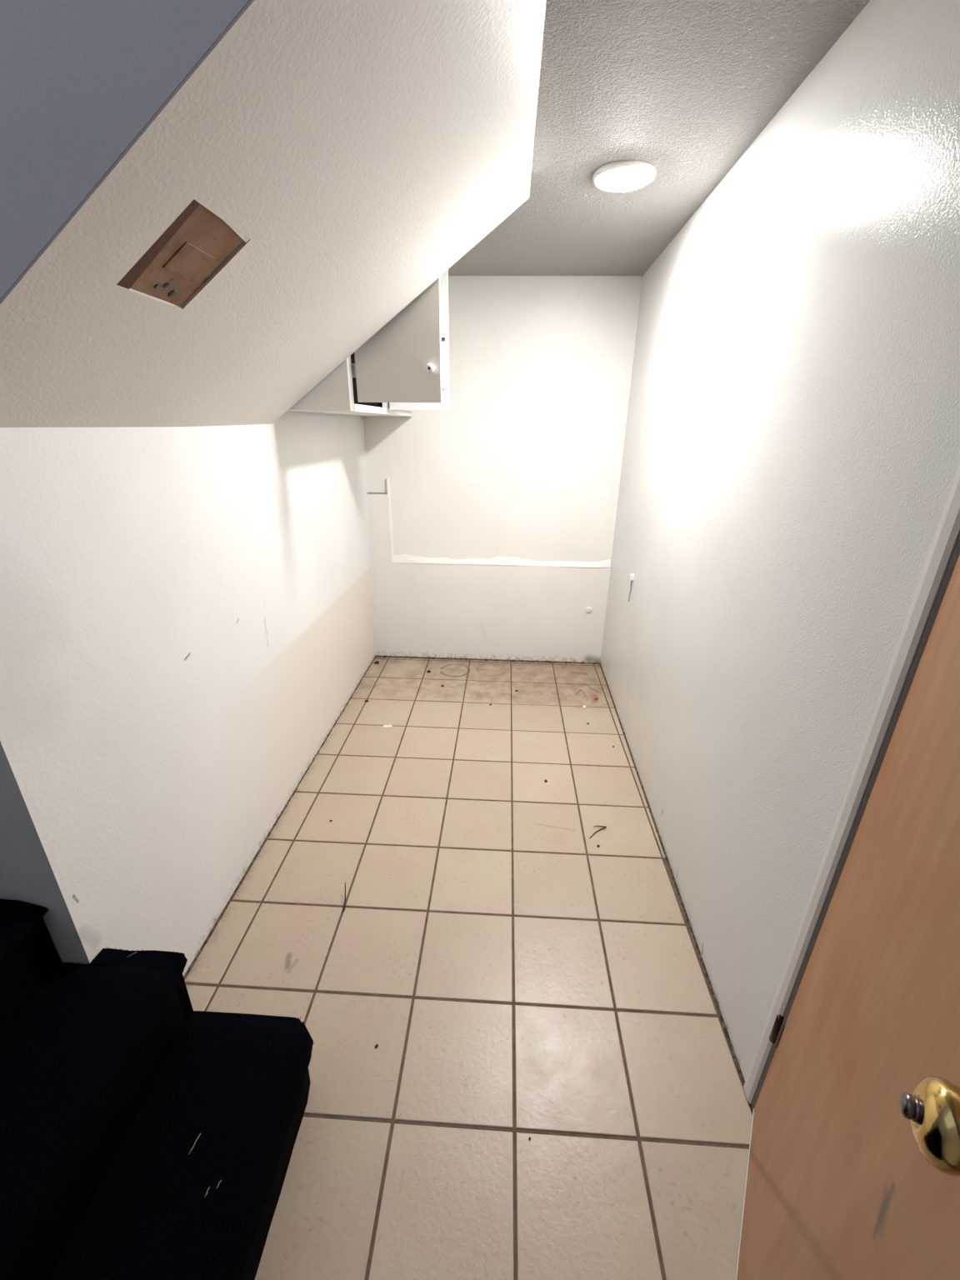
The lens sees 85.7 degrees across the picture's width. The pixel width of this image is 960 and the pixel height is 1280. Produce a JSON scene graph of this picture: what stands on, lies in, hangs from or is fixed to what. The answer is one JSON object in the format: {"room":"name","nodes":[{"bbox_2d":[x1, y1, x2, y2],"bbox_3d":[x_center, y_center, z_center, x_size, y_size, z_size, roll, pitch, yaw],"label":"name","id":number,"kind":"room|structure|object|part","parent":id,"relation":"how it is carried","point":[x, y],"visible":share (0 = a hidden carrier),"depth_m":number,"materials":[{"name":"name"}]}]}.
{"room":"under-stairs storage room","nodes":[
{"label":"under-stairs storage room","id":0,"kind":"room"},
{"bbox_2d":[0,0,249,964],"bbox_3d":[-1.542,-0.828,0.682,3.277,4.200,0.123,2,23,3],"label":"wall","id":1,"kind":"structure","parent":0,"point":[80,80],"depth_m":0.69,"materials":[{"name":"white paint"}]},
{"bbox_2d":[0,410,374,976],"bbox_3d":[-0.872,-0.531,2.297,0.160,2.419,2.700,2,23,3],"label":"wall","id":2,"kind":"structure","parent":0,"point":[194,604],"depth_m":1.60,"materials":[{"name":"white paint"}]},
{"bbox_2d":[183,655,375,980],"bbox_3d":[-0.867,0.625,2.677,0.025,0.013,2.660,2,23,3],"label":"joint","id":3,"kind":"object","parent":2,"relation":"attached to","point":[192,963],"depth_m":2.09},
{"bbox_2d":[288,269,449,416],"bbox_3d":[-0.432,-1.496,2.507,0.658,0.741,1.312,2,23,3],"label":"upper cabinet","id":4,"kind":"object","parent":2,"relation":"attached to","point":[402,369],"visible":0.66,"depth_m":2.03,"materials":[{"name":"white paint"}]},
{"bbox_3d":[-0.666,-1.262,1.935,0.276,0.741,0.018,2,23,3],"label":"panel","id":5,"kind":"part","parent":4,"relation":"part of","materials":[{"name":"white paint"}]},
{"bbox_3d":[-0.626,-1.172,2.663,0.276,0.018,1.262,2,23,3],"label":"panel","id":6,"kind":"part","parent":4,"relation":"part of","materials":[{"name":"white paint"}]},
{"bbox_3d":[-0.478,-1.176,2.664,0.019,0.028,1.213,2,23,3],"label":"rail","id":7,"kind":"part","parent":4,"relation":"part of","materials":[{"name":"white paint"}]},
{"bbox_3d":[-0.318,-1.266,1.940,0.348,0.683,0.016,5,23,10],"label":"door panel","id":8,"kind":"part","parent":4,"relation":"part of","materials":[{"name":"white wood"}]},
{"bbox_3d":[-0.300,-1.477,2.470,0.301,0.697,0.016,2,23,2],"label":"door panel","id":9,"kind":"part","parent":4,"relation":"part of","materials":[{"name":"white wood"}]},
{"bbox_3d":[-0.191,-1.040,1.983,0.033,0.033,0.026,5,23,10],"label":"knob","id":10,"kind":"part","parent":4,"relation":"part of","materials":[{"name":"white ceramic"}]},
{"bbox_2d":[0,0,546,427],"bbox_3d":[-0.396,-0.951,1.284,1.049,0.837,1.380,2,23,3],"label":"ceiling","id":11,"kind":"structure","parent":0,"point":[322,164],"depth_m":0.97,"materials":[{"name":"paint"}]},
{"bbox_3d":[-0.526,-0.684,0.938,0.062,0.002,0.091,-33,17,15],"label":"raised panel","id":12,"kind":"part","parent":11,"relation":"part of","materials":[{"name":"brown wood"}]},
{"bbox_2d":[185,656,752,1279],"bbox_3d":[-0.777,1.053,1.808,4.821,0.120,4.800,2,23,3],"label":"floor","id":13,"kind":"structure","parent":0,"point":[514,977],"depth_m":1.58,"materials":[{"name":"tile"}]},
{"bbox_2d":[0,899,314,1279],"bbox_3d":[-1.825,0.661,0.497,2.781,1.582,1.470,2,23,3],"label":"carpeted stairs","id":14,"kind":"structure","parent":13,"relation":"on","point":[111,1076],"depth_m":1.07,"materials":[{"name":"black carpet"}]},
{"bbox_2d":[188,1133,200,1154],"bbox_3d":[-0.602,1.063,1.093,0.004,0.004,0.035,6,23,12],"label":"lint","id":15,"kind":"object","parent":14,"relation":"on","point":[200,1133],"visible":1,"depth_m":1.09,"materials":[{"name":"grey fabric"}]},
{"bbox_2d":[343,882,345,911],"bbox_3d":[-0.491,0.935,1.885,0.008,0.045,0.094,-2,23,-7],"label":"twig","id":16,"kind":"object","parent":13,"relation":"on","point":[344,907],"visible":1,"depth_m":1.88,"materials":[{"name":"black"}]},
{"bbox_2d":[589,825,606,838],"bbox_3d":[0.498,0.821,2.238,0.105,0.010,0.039,-15,27,-33],"label":"dead leaf","id":17,"kind":"object","parent":13,"relation":"on","point":[603,827],"visible":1,"depth_m":2.25,"materials":[{"name":"brown"}]},
{"bbox_2d":[363,275,642,662],"bbox_3d":[0.063,-0.995,3.448,1.930,2.419,0.124,2,23,3],"label":"wall","id":18,"kind":"structure","parent":0,"point":[492,516],"depth_m":3.38,"materials":[{"name":"white paint"}]},
{"bbox_2d":[375,655,599,664],"bbox_3d":[0.046,0.145,3.856,1.670,0.020,0.029,2,23,3],"label":"joint","id":19,"kind":"object","parent":18,"relation":"attached to","point":[381,656],"depth_m":3.85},
{"bbox_3d":[0.053,-0.407,3.646,1.689,1.177,0.028,2,23,3],"label":"panel","id":20,"kind":"part","parent":18,"relation":"part of","materials":[{"name":"white paint"}]},
{"bbox_2d":[585,606,592,612],"bbox_3d":[0.771,-0.214,3.664,0.048,0.048,0.012,2,23,3],"label":"disc","id":21,"kind":"object","parent":18,"relation":"attached to","point":[588,609],"visible":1,"depth_m":3.66,"materials":[{"name":"white plastic"}]},
{"bbox_2d":[448,0,869,275],"bbox_3d":[0.291,-1.242,0.810,2.600,0.100,4.820,2,23,3],"label":"ceiling","id":22,"kind":"structure","parent":0,"point":[683,88],"depth_m":1.40,"materials":[{"name":"grey paint"}]},
{"bbox_2d":[592,160,655,192],"bbox_3d":[0.487,-1.565,1.755,0.208,0.029,0.208,2,23,3],"label":"recessed light","id":23,"kind":"object","parent":22,"relation":"in","point":[624,175],"visible":1,"depth_m":1.72,"materials":[{"name":"white plastic"}]},
{"bbox_2d":[596,167,651,191],"bbox_3d":[0.487,-1.558,1.758,0.181,0.015,0.181,2,23,3],"label":"diffuser","id":24,"kind":"object","parent":23,"relation":"attached to","point":[610,179],"depth_m":1.73,"materials":[{"name":"white plastic"}]},
{"bbox_2d":[600,0,959,1080],"bbox_3d":[0.869,-0.456,2.169,0.110,2.419,2.814,2,23,3],"label":"wall","id":25,"kind":"structure","parent":0,"point":[791,457],"depth_m":1.27,"materials":[{"name":"white paint"}]},
{"bbox_2d":[628,573,634,601],"bbox_3d":[0.843,-0.292,2.893,0.018,0.157,0.032,2,23,3],"label":"stub","id":26,"kind":"object","parent":25,"relation":"attached to","point":[632,576],"visible":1,"depth_m":2.88,"materials":[{"name":"white plastic"}]},
{"bbox_2d":[599,663,744,1084],"bbox_3d":[0.799,0.682,2.590,0.020,0.013,2.691,2,23,3],"label":"joint","id":27,"kind":"object","parent":25,"relation":"attached to","point":[726,1032],"depth_m":1.84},
{"bbox_2d":[735,554,959,1279],"bbox_3d":[0.508,0.381,0.654,0.098,2.024,0.773,14,26,29],"label":"door","id":28,"kind":"structure","parent":25,"relation":"in","point":[853,1166],"depth_m":0.67,"materials":[{"name":"brown wood"}]},
{"bbox_3d":[0.705,0.924,1.212,0.005,0.078,0.016,14,26,29],"label":"plate","id":29,"kind":"part","parent":28,"relation":"part of","materials":[{"name":"brown metal"}]},
{"bbox_2d":[743,463,959,1104],"bbox_3d":[0.765,0.224,0.953,0.116,2.096,0.042,2,23,3],"label":"trim","id":30,"kind":"structure","parent":25,"relation":"attached to","point":[947,536],"depth_m":0.94,"materials":[{"name":"paint"}]},
{"bbox_2d":[750,536,959,1109],"bbox_3d":[0.765,0.235,0.926,0.113,2.096,0.016,2,23,3],"label":"door frame","id":31,"kind":"structure","parent":25,"relation":"attached to","point":[957,552],"depth_m":0.94,"materials":[{"name":"grey paint"}]}
]}

